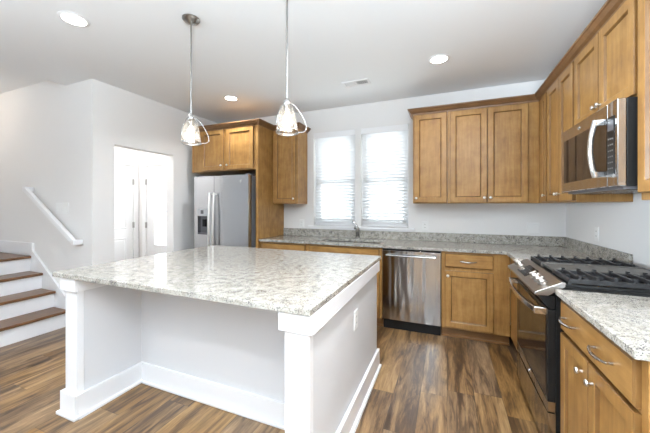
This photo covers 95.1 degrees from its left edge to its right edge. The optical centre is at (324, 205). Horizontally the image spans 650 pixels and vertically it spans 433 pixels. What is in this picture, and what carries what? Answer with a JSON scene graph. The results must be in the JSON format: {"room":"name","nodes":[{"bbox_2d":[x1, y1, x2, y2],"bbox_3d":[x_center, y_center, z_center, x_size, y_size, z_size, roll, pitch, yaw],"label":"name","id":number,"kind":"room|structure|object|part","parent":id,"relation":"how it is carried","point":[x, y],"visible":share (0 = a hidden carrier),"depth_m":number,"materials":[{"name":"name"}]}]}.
{"room":"kitchen","nodes":[
{"label":"kitchen","id":0,"kind":"room"},
{"bbox_2d":[0,80,84,293],"bbox_3d":[-3.588,-0.070,3.710,2.143,2.830,0.120,0,0,22],"label":"wall","id":1,"kind":"structure","parent":0,"point":[42,124],"depth_m":3.54,"materials":[{"name":"white paint"}]},
{"bbox_2d":[0,240,29,254],"bbox_3d":[-4.078,0.528,3.837,1.140,0.153,0.018,0,0,22],"label":"baseboard","id":2,"kind":"structure","parent":1,"relation":"attached to","point":[16,247],"depth_m":3.76,"materials":[{"name":"white paint"}]},
{"bbox_2d":[22,187,82,244],"bbox_3d":[-3.139,0.098,3.410,1.020,0.651,0.092,0,0,22],"label":"handrail","id":3,"kind":"object","parent":1,"relation":"attached to","point":[28,191],"visible":1,"depth_m":3.35,"materials":[{"name":"white paint"}]},
{"bbox_2d":[56,203,68,213],"bbox_3d":[-2.993,0.031,3.395,0.232,0.116,0.009,0,0,22],"label":"switch plate","id":4,"kind":"object","parent":1,"relation":"attached to","point":[61,208],"visible":1,"depth_m":3.39,"materials":[{"name":"white plastic"}]},
{"bbox_2d":[114,146,138,257],"bbox_3d":[-3.652,-0.011,4.689,0.120,2.713,1.642,0,0,22],"label":"wall","id":5,"kind":"structure","parent":0,"point":[119,153],"depth_m":5.18,"materials":[{"name":"white paint"}]},
{"bbox_2d":[114,164,133,261],"bbox_3d":[-3.524,0.320,4.821,0.106,2.030,0.872,0,0,22],"label":"door","id":6,"kind":"structure","parent":5,"relation":"in","point":[123,174],"depth_m":5.07,"materials":[{"name":"white paint"}]},
{"bbox_3d":[-3.535,0.295,4.820,0.009,1.700,0.650,0,0,22],"label":"raised panel","id":7,"kind":"part","parent":6,"relation":"part of","materials":[{"name":"white paint"}]},
{"bbox_2d":[114,159,137,257],"bbox_3d":[-3.524,0.282,4.816,0.020,2.125,1.030,0,0,22],"label":"trim","id":8,"kind":"structure","parent":5,"relation":"attached to","point":[134,164],"depth_m":5.24,"materials":[{"name":"white paint"}]},
{"bbox_2d":[85,79,217,265],"bbox_3d":[-2.202,-0.011,4.093,0.130,2.713,1.881,0,0,22],"label":"wall","id":9,"kind":"structure","parent":0,"point":[114,116],"depth_m":3.52,"materials":[{"name":"white paint"}]},
{"bbox_2d":[139,151,166,256],"bbox_3d":[-2.640,-0.011,5.096,1.443,2.713,0.120,0,0,22],"label":"wall","id":10,"kind":"structure","parent":0,"point":[143,156],"depth_m":5.29,"materials":[{"name":"white paint"}]},
{"bbox_2d":[142,160,166,256],"bbox_3d":[-2.723,0.282,5.054,1.080,2.125,0.020,0,0,22],"label":"trim","id":11,"kind":"structure","parent":10,"relation":"attached to","point":[157,162],"depth_m":5.23,"materials":[{"name":"white paint"}]},
{"bbox_2d":[145,165,166,255],"bbox_3d":[-2.721,0.320,5.076,0.924,2.030,0.069,0,0,22],"label":"door","id":12,"kind":"structure","parent":10,"relation":"in","point":[153,172],"depth_m":5.19,"materials":[{"name":"white paint"}]},
{"bbox_3d":[-2.708,0.100,5.079,0.590,1.210,0.043,0,0,22],"label":"lite frame","id":13,"kind":"part","parent":12,"relation":"part of","materials":[{"name":"white paint"}]},
{"bbox_2d":[0,319,539,432],"bbox_3d":[-2.137,1.395,0.851,7.200,0.100,8.150,0,0,22],"label":"floor","id":14,"kind":"structure","parent":0,"point":[425,383],"depth_m":2.09,"materials":[{"name":"wood"}]},
{"bbox_2d":[0,243,65,346],"bbox_3d":[-3.825,0.898,3.175,2.050,0.893,1.046,0,0,22],"label":"staircase","id":15,"kind":"structure","parent":14,"relation":"on","point":[32,302],"depth_m":3.27,"materials":[{"name":"white paint"}]},
{"bbox_2d":[56,261,381,432],"bbox_3d":[-0.630,0.903,2.209,1.840,0.883,1.382,0,0,22],"label":"kitchen island","id":16,"kind":"object","parent":14,"relation":"on","point":[291,373],"visible":0.74,"depth_m":1.95,"materials":[{"name":"white paint"}]},
{"bbox_3d":[-1.628,0.903,1.934,0.123,0.883,0.040,0,0,22],"label":"corner post","id":17,"kind":"part","parent":16,"relation":"part of","materials":[{"name":"white paint"}]},
{"bbox_3d":[-1.385,0.504,2.523,0.167,0.082,1.356,0,0,22],"label":"trim","id":18,"kind":"part","parent":16,"relation":"part of","materials":[{"name":"white paint"}]},
{"bbox_3d":[-1.389,1.335,2.516,0.205,0.020,1.372,0,0,22],"label":"shoe molding","id":19,"kind":"part","parent":16,"relation":"part of","materials":[{"name":"white paint"}]},
{"bbox_3d":[-1.385,1.271,2.523,0.169,0.148,1.356,0,0,22],"label":"baseboard","id":20,"kind":"part","parent":16,"relation":"part of","materials":[{"name":"white paint"}]},
{"bbox_3d":[-0.723,1.335,1.984,1.441,0.020,0.015,0,0,22],"label":"shoe molding","id":21,"kind":"part","parent":16,"relation":"part of","materials":[{"name":"white paint"}]},
{"bbox_3d":[-0.710,0.903,2.016,1.523,0.883,0.020,0,0,22],"label":"panel","id":22,"kind":"part","parent":16,"relation":"part of","materials":[{"name":"white paint"}]},
{"bbox_3d":[-0.717,1.271,1.999,1.473,0.148,0.017,0,0,22],"label":"baseboard","id":23,"kind":"part","parent":16,"relation":"part of","materials":[{"name":"white paint"}]},
{"bbox_2d":[52,245,380,316],"bbox_3d":[-0.647,0.446,2.252,1.857,0.030,1.441,0,0,22],"label":"island countertop","id":24,"kind":"structure","parent":16,"relation":"on","point":[296,282],"depth_m":1.84,"materials":[{"name":"white stone"}]},
{"bbox_3d":[-0.115,0.903,1.312,0.122,0.883,0.040,0,0,22],"label":"corner post","id":25,"kind":"part","parent":16,"relation":"part of","materials":[{"name":"white paint"}]},
{"bbox_3d":[0.127,0.504,1.901,0.166,0.082,1.356,0,0,22],"label":"trim","id":26,"kind":"part","parent":16,"relation":"part of","materials":[{"name":"white paint"}]},
{"bbox_2d":[354,308,357,330],"bbox_3d":[0.201,0.735,1.923,0.008,0.122,0.078,0,0,22],"label":"outlet","id":27,"kind":"object","parent":16,"relation":"attached to","point":[356,310],"visible":1,"depth_m":1.91,"materials":[{"name":"white plastic"}]},
{"bbox_3d":[0.127,1.271,1.901,0.168,0.148,1.356,0,0,22],"label":"baseboard","id":28,"kind":"part","parent":16,"relation":"part of","materials":[{"name":"white paint"}]},
{"bbox_3d":[0.124,1.335,1.894,0.204,0.020,1.372,0,0,22],"label":"shoe molding","id":29,"kind":"part","parent":16,"relation":"part of","materials":[{"name":"white paint"}]},
{"bbox_2d":[194,173,255,247],"bbox_3d":[-1.280,0.464,4.242,0.907,1.762,0.786,0,0,22],"label":"refrigerator","id":30,"kind":"object","parent":14,"relation":"on","point":[225,205],"visible":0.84,"depth_m":3.91,"materials":[{"name":"grey metal"}]},
{"bbox_3d":[-1.672,0.088,4.076,0.172,0.103,0.032,0,0,22],"label":"dispenser panel","id":31,"kind":"part","parent":30,"relation":"part of","materials":[{"name":"grey metal"}]},
{"bbox_3d":[-1.639,0.440,4.089,0.360,1.680,0.082,0,0,22],"label":"freezer door","id":32,"kind":"part","parent":30,"relation":"part of","materials":[{"name":"silver metal"}]},
{"bbox_3d":[-1.531,0.275,3.966,0.027,0.902,0.086,0,0,22],"label":"handle","id":33,"kind":"part","parent":30,"relation":"part of","materials":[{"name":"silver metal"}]},
{"bbox_3d":[-1.463,0.275,3.938,0.027,0.902,0.086,0,0,22],"label":"handle","id":34,"kind":"part","parent":30,"relation":"part of","materials":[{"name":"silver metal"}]},
{"bbox_3d":[-1.216,0.440,3.915,0.542,1.680,0.082,0,0,22],"label":"door","id":35,"kind":"part","parent":30,"relation":"part of","materials":[{"name":"silver metal"}]},
{"bbox_2d":[256,125,283,247],"bbox_3d":[-0.758,0.133,4.159,0.040,2.425,0.654,0,0,22],"label":"end panel","id":36,"kind":"object","parent":14,"relation":"on","point":[269,216],"visible":0.32,"depth_m":4.00,"materials":[{"name":"brown wood"}]},
{"bbox_2d":[261,241,307,250],"bbox_3d":[-0.423,0.903,4.013,0.681,0.884,0.670,0,0,22],"label":"base cabinet","id":37,"kind":"object","parent":14,"relation":"on","point":[269,245],"visible":0.02,"depth_m":3.73,"materials":[{"name":"brown wood"}]},
{"bbox_2d":[259,228,632,263],"bbox_3d":[0.737,0.395,3.234,3.423,0.131,1.232,0,0,22],"label":"countertop","id":38,"kind":"structure","parent":37,"relation":"on","point":[522,247],"depth_m":3.31,"materials":[{"name":"white stone"}]},
{"bbox_2d":[329,240,379,243],"bbox_3d":[0.339,0.551,3.672,0.749,0.178,0.344,0,0,22],"label":"sink","id":39,"kind":"object","parent":38,"relation":"in","point":[329,240],"visible":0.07,"depth_m":3.81,"materials":[{"name":"silver metal"}]},
{"bbox_2d":[352,220,360,238],"bbox_3d":[0.378,0.310,3.828,0.120,0.241,0.234,0,0,22],"label":"faucet","id":40,"kind":"object","parent":38,"relation":"on","point":[356,227],"visible":1,"depth_m":3.87,"materials":[{"name":"silver metal"}]},
{"bbox_2d":[308,240,382,325],"bbox_3d":[0.318,0.903,3.715,0.906,0.884,0.657,0,0,22],"label":"base cabinet","id":41,"kind":"object","parent":14,"relation":"on","point":[311,247],"visible":0.13,"depth_m":3.34,"materials":[{"name":"brown wood"}]},
{"bbox_3d":[0.208,0.549,3.447,0.850,0.141,0.020,0,0,22],"label":"drawer","id":42,"kind":"part","parent":41,"relation":"part of","materials":[{"name":"brown wood"}]},
{"bbox_3d":[0.406,0.941,3.365,0.422,0.572,0.020,0,0,22],"label":"door","id":43,"kind":"part","parent":41,"relation":"part of","materials":[{"name":"brown wood"}]},
{"bbox_2d":[383,248,440,335],"bbox_3d":[1.009,0.907,3.400,0.594,0.876,0.658,0,0,22],"label":"dishwasher","id":44,"kind":"object","parent":14,"relation":"on","point":[411,278],"visible":0.99,"depth_m":3.14,"materials":[{"name":"silver metal"}]},
{"bbox_3d":[0.895,0.533,3.122,0.511,0.019,0.058,0,0,22],"label":"handle","id":45,"kind":"part","parent":44,"relation":"part of","materials":[{"name":"silver metal"}]},
{"bbox_2d":[441,251,509,345],"bbox_3d":[1.580,0.903,3.190,0.608,0.884,0.670,0,0,22],"label":"base cabinet","id":46,"kind":"object","parent":14,"relation":"on","point":[475,287],"visible":0.92,"depth_m":2.93,"materials":[{"name":"brown wood"}]},
{"bbox_3d":[1.422,0.552,2.948,0.432,0.138,0.020,0,0,22],"label":"drawer","id":47,"kind":"part","parent":46,"relation":"part of","materials":[{"name":"brown wood"}]},
{"bbox_3d":[1.422,0.941,2.948,0.432,0.572,0.020,0,0,22],"label":"door","id":48,"kind":"part","parent":46,"relation":"part of","materials":[{"name":"brown wood"}]},
{"bbox_2d":[511,259,517,349],"bbox_3d":[1.922,0.903,2.416,0.607,0.884,0.622,0,0,22],"label":"base cabinet","id":49,"kind":"object","parent":14,"relation":"on","point":[513,296],"visible":0.11,"depth_m":2.66,"materials":[{"name":"brown wood"}]},
{"bbox_2d":[508,254,649,432],"bbox_3d":[1.581,0.852,1.802,0.746,0.986,0.758,0,0,22],"label":"gas range","id":50,"kind":"object","parent":14,"relation":"on","point":[539,329],"visible":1,"depth_m":1.68,"materials":[{"name":"black metal"}]},
{"bbox_3d":[1.411,0.418,2.148,0.051,0.044,0.054,0,0,22],"label":"burner knob","id":51,"kind":"part","parent":50,"relation":"part of","materials":[{"name":"silver metal"}]},
{"bbox_3d":[1.277,0.561,1.927,0.090,0.038,0.718,0,0,22],"label":"handle","id":52,"kind":"part","parent":50,"relation":"part of","materials":[{"name":"silver metal"}]},
{"bbox_3d":[1.316,0.792,1.911,0.005,0.445,0.690,0,0,22],"label":"door glass","id":53,"kind":"part","parent":50,"relation":"part of","materials":[{"name":"black glass"}]},
{"bbox_3d":[1.328,1.185,1.906,0.040,0.190,0.748,0,0,22],"label":"storage drawer","id":54,"kind":"part","parent":50,"relation":"part of","materials":[{"name":"silver metal"}]},
{"bbox_3d":[1.332,0.787,1.905,0.036,0.485,0.748,0,0,22],"label":"oven door","id":55,"kind":"part","parent":50,"relation":"part of","materials":[{"name":"black ceramic"}]},
{"bbox_3d":[1.330,1.056,1.905,0.036,0.053,0.748,0,0,22],"label":"door rail","id":56,"kind":"part","parent":50,"relation":"part of","materials":[{"name":"silver metal"}]},
{"bbox_3d":[1.322,0.435,1.909,0.135,0.076,0.758,0,0,22],"label":"control panel","id":57,"kind":"part","parent":50,"relation":"part of","materials":[{"name":"silver metal"}]},
{"bbox_3d":[1.208,0.418,1.653,0.051,0.044,0.054,0,0,22],"label":"burner knob","id":58,"kind":"part","parent":50,"relation":"part of","materials":[{"name":"silver metal"}]},
{"bbox_2d":[531,260,649,293],"bbox_3d":[1.651,0.401,1.773,0.583,0.037,0.758,0,0,22],"label":"cooktop","id":59,"kind":"object","parent":50,"relation":"in","point":[567,276],"depth_m":1.61,"materials":[{"name":"grey metal"}]},
{"bbox_2d":[558,300,649,432],"bbox_3d":[1.350,0.903,1.105,0.668,0.884,0.694,0,0,22],"label":"base cabinet","id":60,"kind":"object","parent":14,"relation":"on","point":[604,389],"visible":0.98,"depth_m":1.16,"materials":[{"name":"brown wood"}]},
{"bbox_3d":[1.137,0.556,1.409,0.043,0.016,0.149,0,0,22],"label":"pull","id":61,"kind":"part","parent":60,"relation":"part of","materials":[{"name":"silver metal"}]},
{"bbox_3d":[1.154,0.936,1.372,0.020,0.582,0.320,0,0,22],"label":"door","id":62,"kind":"part","parent":60,"relation":"part of","materials":[{"name":"brown wood"}]},
{"bbox_3d":[1.091,0.710,1.281,0.029,0.029,0.029,0,0,22],"label":"knob","id":63,"kind":"part","parent":60,"relation":"part of","materials":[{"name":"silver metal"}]},
{"bbox_3d":[1.053,0.710,1.189,0.029,0.029,0.029,0,0,22],"label":"knob","id":64,"kind":"part","parent":60,"relation":"part of","materials":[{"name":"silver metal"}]},
{"bbox_3d":[1.014,0.556,1.108,0.043,0.016,0.149,0,0,22],"label":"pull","id":65,"kind":"part","parent":60,"relation":"part of","materials":[{"name":"silver metal"}]},
{"bbox_2d":[555,289,649,361],"bbox_3d":[1.359,0.446,1.093,0.646,0.029,0.707,0,0,22],"label":"countertop","id":66,"kind":"structure","parent":60,"relation":"on","point":[624,319],"depth_m":1.17,"materials":[{"name":"white stone"}]},
{"bbox_3d":[1.030,0.936,1.071,0.020,0.582,0.320,0,0,22],"label":"door","id":67,"kind":"part","parent":60,"relation":"part of","materials":[{"name":"brown wood"}]},
{"bbox_2d":[0,0,606,122],"bbox_3d":[-2.137,-1.493,0.851,7.200,0.250,8.150,0,0,22],"label":"ceiling","id":68,"kind":"structure","parent":0,"point":[139,47],"depth_m":2.59,"materials":[{"name":"white paint"}]},
{"bbox_2d":[57,11,89,26],"bbox_3d":[-1.838,-1.363,2.178,0.190,0.008,0.190,0,0,22],"label":"recessed light","id":69,"kind":"object","parent":68,"relation":"in","point":[71,18],"visible":1,"depth_m":2.17,"materials":[{"name":"white paint"}]},
{"bbox_2d":[180,14,208,145],"bbox_3d":[-1.001,-0.911,2.170,0.209,0.912,0.210,0,0,22],"label":"pendant light","id":70,"kind":"object","parent":68,"relation":"hanging from","point":[190,19],"visible":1,"depth_m":2.17,"materials":[{"name":"silver metal"}]},
{"bbox_2d":[188,113,193,125],"bbox_3d":[-0.980,-0.628,2.177,0.044,0.093,0.044,0,0,22],"label":"socket","id":71,"kind":"object","parent":70,"relation":"attached to","point":[190,117],"depth_m":2.16,"materials":[{"name":"silver metal"}]},
{"bbox_3d":[-0.980,-0.999,2.177,0.012,0.678,0.012,0,0,22],"label":"rod","id":72,"kind":"part","parent":70,"relation":"part of","materials":[{"name":"silver metal"}]},
{"bbox_3d":[-0.980,-0.542,2.177,0.054,0.096,0.054,0,0,22],"label":"bulb","id":73,"kind":"part","parent":70,"relation":"part of","materials":[{"name":"beige glass"}]},
{"bbox_2d":[223,95,238,100],"bbox_3d":[-1.192,-1.363,3.773,0.190,0.008,0.190,0,0,22],"label":"recessed light","id":74,"kind":"object","parent":68,"relation":"in","point":[227,97],"visible":1,"depth_m":3.77,"materials":[{"name":"white paint"}]},
{"bbox_2d":[276,0,306,135],"bbox_3d":[-0.249,-0.911,1.844,0.217,0.912,0.196,0,0,22],"label":"pendant light","id":75,"kind":"object","parent":68,"relation":"hanging from","point":[286,119],"visible":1,"depth_m":1.86,"materials":[{"name":"silver metal"}]},
{"bbox_3d":[-0.238,-0.999,1.869,0.012,0.678,0.012,0,0,22],"label":"rod","id":76,"kind":"part","parent":75,"relation":"part of","materials":[{"name":"silver metal"}]},
{"bbox_3d":[-0.238,-0.542,1.869,0.054,0.096,0.054,0,0,22],"label":"bulb","id":77,"kind":"part","parent":75,"relation":"part of","materials":[{"name":"beige glass"}]},
{"bbox_2d":[284,98,290,112],"bbox_3d":[-0.238,-0.628,1.869,0.044,0.093,0.044,0,0,22],"label":"socket","id":78,"kind":"object","parent":75,"relation":"attached to","point":[287,104],"depth_m":1.85,"materials":[{"name":"silver metal"}]},
{"bbox_2d":[341,78,370,87],"bbox_3d":[0.348,-1.362,3.306,0.300,0.010,0.150,0,0,22],"label":"ceiling vent","id":79,"kind":"object","parent":68,"relation":"in","point":[360,82],"visible":1,"depth_m":3.30,"materials":[{"name":"white metal"}]},
{"bbox_2d":[428,54,449,63],"bbox_3d":[1.062,-1.363,2.771,0.190,0.008,0.190,0,0,22],"label":"recessed light","id":80,"kind":"object","parent":68,"relation":"in","point":[440,58],"visible":1,"depth_m":2.76,"materials":[{"name":"white paint"}]},
{"bbox_2d":[218,80,565,324],"bbox_3d":[0.415,-0.011,4.120,4.936,2.713,0.160,0,0,22],"label":"wall","id":81,"kind":"structure","parent":0,"point":[478,218],"depth_m":3.71,"materials":[{"name":"white paint"}]},
{"bbox_2d":[192,125,255,175],"bbox_3d":[-1.292,-0.778,4.353,1.091,0.603,0.702,0,0,22],"label":"upper cabinet","id":82,"kind":"object","parent":81,"relation":"attached to","point":[231,151],"visible":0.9,"depth_m":4.05,"materials":[{"name":"brown wood"}]},
{"bbox_3d":[-1.564,-0.764,4.126,0.400,0.551,0.020,0,0,22],"label":"door","id":83,"kind":"part","parent":82,"relation":"part of","materials":[{"name":"brown wood"}]},
{"bbox_3d":[-1.135,-0.764,3.950,0.442,0.551,0.020,0,0,22],"label":"door","id":84,"kind":"part","parent":82,"relation":"part of","materials":[{"name":"brown wood"}]},
{"bbox_2d":[186,118,310,132],"bbox_3d":[-1.094,-1.080,4.267,1.633,0.066,0.708,0,0,22],"label":"crown molding","id":85,"kind":"structure","parent":82,"relation":"attached to","point":[258,121],"depth_m":4.02,"materials":[{"name":"brown wood"}]},
{"bbox_2d":[273,128,306,203],"bbox_3d":[-0.501,-0.553,4.215,0.388,1.053,0.355,0,0,22],"label":"upper cabinet","id":86,"kind":"object","parent":81,"relation":"attached to","point":[289,152],"visible":0.92,"depth_m":4.10,"materials":[{"name":"brown wood"}]},
{"bbox_3d":[-0.552,-0.539,4.086,0.348,1.001,0.020,0,0,22],"label":"door","id":87,"kind":"part","parent":86,"relation":"part of","materials":[{"name":"brown wood"}]},
{"bbox_2d":[299,220,303,227],"bbox_3d":[-0.341,0.260,4.340,0.075,0.118,0.008,0,0,22],"label":"outlet","id":88,"kind":"object","parent":81,"relation":"attached to","point":[301,222],"visible":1,"depth_m":4.34,"materials":[{"name":"white plastic"}]},
{"bbox_2d":[316,167,354,223],"bbox_3d":[0.169,-0.381,4.265,0.620,1.319,0.070,0,0,22],"label":"window","id":89,"kind":"structure","parent":81,"relation":"in","point":[319,167],"depth_m":4.31,"materials":[{"name":"white paint"}]},
{"bbox_2d":[314,129,354,225],"bbox_3d":[0.136,-0.382,4.185,0.612,1.314,0.075,0,0,22],"label":"window blind","id":90,"kind":"object","parent":89,"relation":"attached to","point":[333,148],"visible":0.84,"depth_m":4.19,"materials":[{"name":"white paint"}]},
{"bbox_3d":[-0.108,-0.640,4.255,0.015,0.639,0.015,0,0,45],"label":"pull cord","id":91,"kind":"part","parent":90,"relation":"part of","materials":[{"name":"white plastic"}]},
{"bbox_3d":[0.139,0.266,4.193,0.600,0.018,0.048,0,0,22],"label":"rail","id":92,"kind":"part","parent":90,"relation":"part of","materials":[{"name":"white paint"}]},
{"bbox_2d":[308,225,414,231],"bbox_3d":[0.459,0.329,4.037,1.470,0.100,0.130,0,0,22],"label":"trim","id":93,"kind":"structure","parent":81,"relation":"attached to","point":[336,227],"depth_m":3.95,"materials":[{"name":"white paint"}]},
{"bbox_2d":[363,169,407,225],"bbox_3d":[0.816,-0.381,3.999,0.620,1.319,0.070,0,0,22],"label":"window","id":94,"kind":"structure","parent":81,"relation":"in","point":[405,169],"depth_m":4.03,"materials":[{"name":"white paint"}]},
{"bbox_2d":[361,124,407,226],"bbox_3d":[0.783,-0.382,3.919,0.612,1.314,0.075,0,0,22],"label":"window blind","id":95,"kind":"object","parent":94,"relation":"attached to","point":[383,144],"visible":0.92,"depth_m":3.92,"materials":[{"name":"white paint"}]},
{"bbox_3d":[0.787,0.266,3.927,0.600,0.018,0.048,0,0,22],"label":"rail","id":96,"kind":"part","parent":95,"relation":"part of","materials":[{"name":"white paint"}]},
{"bbox_2d":[284,228,563,246],"bbox_3d":[0.967,0.380,3.794,3.423,0.102,0.020,0,0,22],"label":"backsplash","id":97,"kind":"structure","parent":81,"relation":"attached to","point":[423,236],"depth_m":3.61,"materials":[{"name":"grey stone"}]},
{"bbox_2d":[422,221,427,230],"bbox_3d":[1.241,0.250,3.690,0.075,0.118,0.008,0,0,22],"label":"outlet","id":98,"kind":"object","parent":81,"relation":"attached to","point":[424,223],"visible":1,"depth_m":3.69,"materials":[{"name":"white plastic"}]},
{"bbox_2d":[413,112,446,203],"bbox_3d":[1.240,-0.553,3.500,0.367,1.053,0.355,0,0,22],"label":"upper cabinet","id":99,"kind":"object","parent":81,"relation":"attached to","point":[429,130],"visible":0.95,"depth_m":3.37,"materials":[{"name":"brown wood"}]},
{"bbox_2d":[408,0,625,119],"bbox_3d":[1.150,-1.080,2.231,1.276,0.066,2.769,0,0,22],"label":"crown molding","id":100,"kind":"structure","parent":99,"relation":"attached to","point":[610,7],"depth_m":2.50,"materials":[{"name":"brown wood"}]},
{"bbox_2d":[447,102,538,203],"bbox_3d":[1.806,-0.553,3.267,0.852,1.053,0.355,0,0,22],"label":"upper cabinet","id":101,"kind":"object","parent":81,"relation":"attached to","point":[493,152],"visible":0.98,"depth_m":3.13,"materials":[{"name":"brown wood"}]},
{"bbox_3d":[1.551,-0.539,3.221,0.360,1.001,0.020,0,0,22],"label":"door","id":102,"kind":"part","parent":101,"relation":"part of","materials":[{"name":"brown wood"}]},
{"bbox_3d":[1.890,-0.539,3.082,0.362,1.001,0.020,0,0,22],"label":"door","id":103,"kind":"part","parent":101,"relation":"part of","materials":[{"name":"brown wood"}]},
{"bbox_2d":[566,193,649,269],"bbox_3d":[1.113,-0.011,-0.517,0.120,2.713,7.889,0,0,22],"label":"wall","id":104,"kind":"structure","parent":0,"point":[623,226],"depth_m":2.21,"materials":[{"name":"white paint"}]},
{"bbox_2d":[539,92,548,202],"bbox_3d":[2.273,-0.553,2.939,0.355,1.053,0.608,0,0,22],"label":"upper cabinet","id":105,"kind":"object","parent":104,"relation":"attached to","point":[543,102],"visible":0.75,"depth_m":2.80,"materials":[{"name":"brown wood"}]},
{"bbox_3d":[2.060,-0.539,2.787,0.020,1.001,0.138,0,0,22],"label":"door","id":106,"kind":"part","parent":105,"relation":"part of","materials":[{"name":"brown wood"}]},
{"bbox_2d":[547,62,632,202],"bbox_3d":[2.038,-0.553,2.367,0.355,1.053,0.624,0,0,22],"label":"upper cabinet","id":107,"kind":"object","parent":104,"relation":"attached to","point":[560,96],"visible":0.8,"depth_m":2.39,"materials":[{"name":"brown wood"}]},
{"bbox_3d":[1.966,-0.539,2.559,0.020,1.001,0.296,0,0,22],"label":"door","id":108,"kind":"part","parent":107,"relation":"part of","materials":[{"name":"brown wood"}]},
{"bbox_3d":[1.851,-0.539,2.279,0.020,1.001,0.294,0,0,22],"label":"door","id":109,"kind":"part","parent":107,"relation":"part of","materials":[{"name":"brown wood"}]},
{"bbox_2d":[594,227,598,240],"bbox_3d":[2.283,0.235,2.500,0.008,0.118,0.075,0,0,22],"label":"outlet","id":110,"kind":"object","parent":104,"relation":"attached to","point":[596,229],"visible":1,"depth_m":2.50,"materials":[{"name":"white plastic"}]},
{"bbox_2d":[564,237,632,263],"bbox_3d":[2.307,0.380,2.578,0.020,0.102,1.212,0,0,22],"label":"backsplash","id":111,"kind":"structure","parent":104,"relation":"attached to","point":[597,251],"depth_m":2.46,"materials":[{"name":"grey stone"}]},
{"bbox_2d":[574,0,637,125],"bbox_3d":[1.774,-0.804,1.723,0.355,0.551,0.762,0,0,22],"label":"upper cabinet","id":112,"kind":"object","parent":104,"relation":"attached to","point":[606,69],"visible":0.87,"depth_m":1.69,"materials":[{"name":"brown wood"}]},
{"bbox_3d":[1.715,-0.790,1.948,0.020,0.499,0.365,0,0,22],"label":"door","id":113,"kind":"part","parent":112,"relation":"part of","materials":[{"name":"brown wood"}]},
{"bbox_2d":[562,96,637,194],"bbox_3d":[1.721,-0.302,1.745,0.467,0.449,0.756,0,0,22],"label":"microwave","id":114,"kind":"object","parent":112,"relation":"attached to","point":[600,152],"visible":0.98,"depth_m":1.57,"materials":[{"name":"silver metal"}]},
{"bbox_3d":[1.610,-0.312,1.844,0.036,0.430,0.657,0,0,22],"label":"door","id":115,"kind":"part","parent":114,"relation":"part of","materials":[{"name":"silver metal"}]},
{"bbox_3d":[1.444,-0.302,1.582,0.078,0.307,0.026,0,0,22],"label":"handle","id":116,"kind":"part","parent":114,"relation":"part of","materials":[{"name":"silver metal"}]},
{"bbox_3d":[1.466,-0.312,1.494,0.036,0.430,0.097,0,0,22],"label":"control panel","id":117,"kind":"part","parent":114,"relation":"part of","materials":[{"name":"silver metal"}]},
{"bbox_3d":[1.574,-0.790,1.605,0.020,0.499,0.365,0,0,22],"label":"door","id":118,"kind":"part","parent":112,"relation":"part of","materials":[{"name":"brown wood"}]},
{"bbox_2d":[638,0,649,199],"bbox_3d":[1.482,-0.553,1.013,0.355,1.053,0.768,0,0,22],"label":"upper cabinet","id":119,"kind":"object","parent":104,"relation":"attached to","point":[643,5],"visible":1,"depth_m":1.37,"materials":[{"name":"brown wood"}]},
{"label":"outside","id":120,"kind":"structure","parent":0,"visible":0},
{"bbox_2d":[156,221,165,244],"bbox_3d":[6.462,1.745,15.724,60.000,0.100,46.000,0,0,22],"label":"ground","id":121,"kind":"structure","parent":120,"point":[160,225],"depth_m":18.55,"materials":[{"name":"white"}]},
{"bbox_2d":[322,158,402,218],"bbox_3d":[3.350,-0.755,11.705,11.300,4.900,5.800,0,0,22],"label":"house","id":122,"kind":"structure","parent":121,"relation":"on","point":[370,158],"depth_m":9.62,"materials":[{"name":"white"}]},
{"bbox_3d":[0.673,-0.055,10.056,0.940,1.340,0.025,0,0,22],"label":"pane","id":123,"kind":"part","parent":122,"relation":"part of","materials":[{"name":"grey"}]}
]}

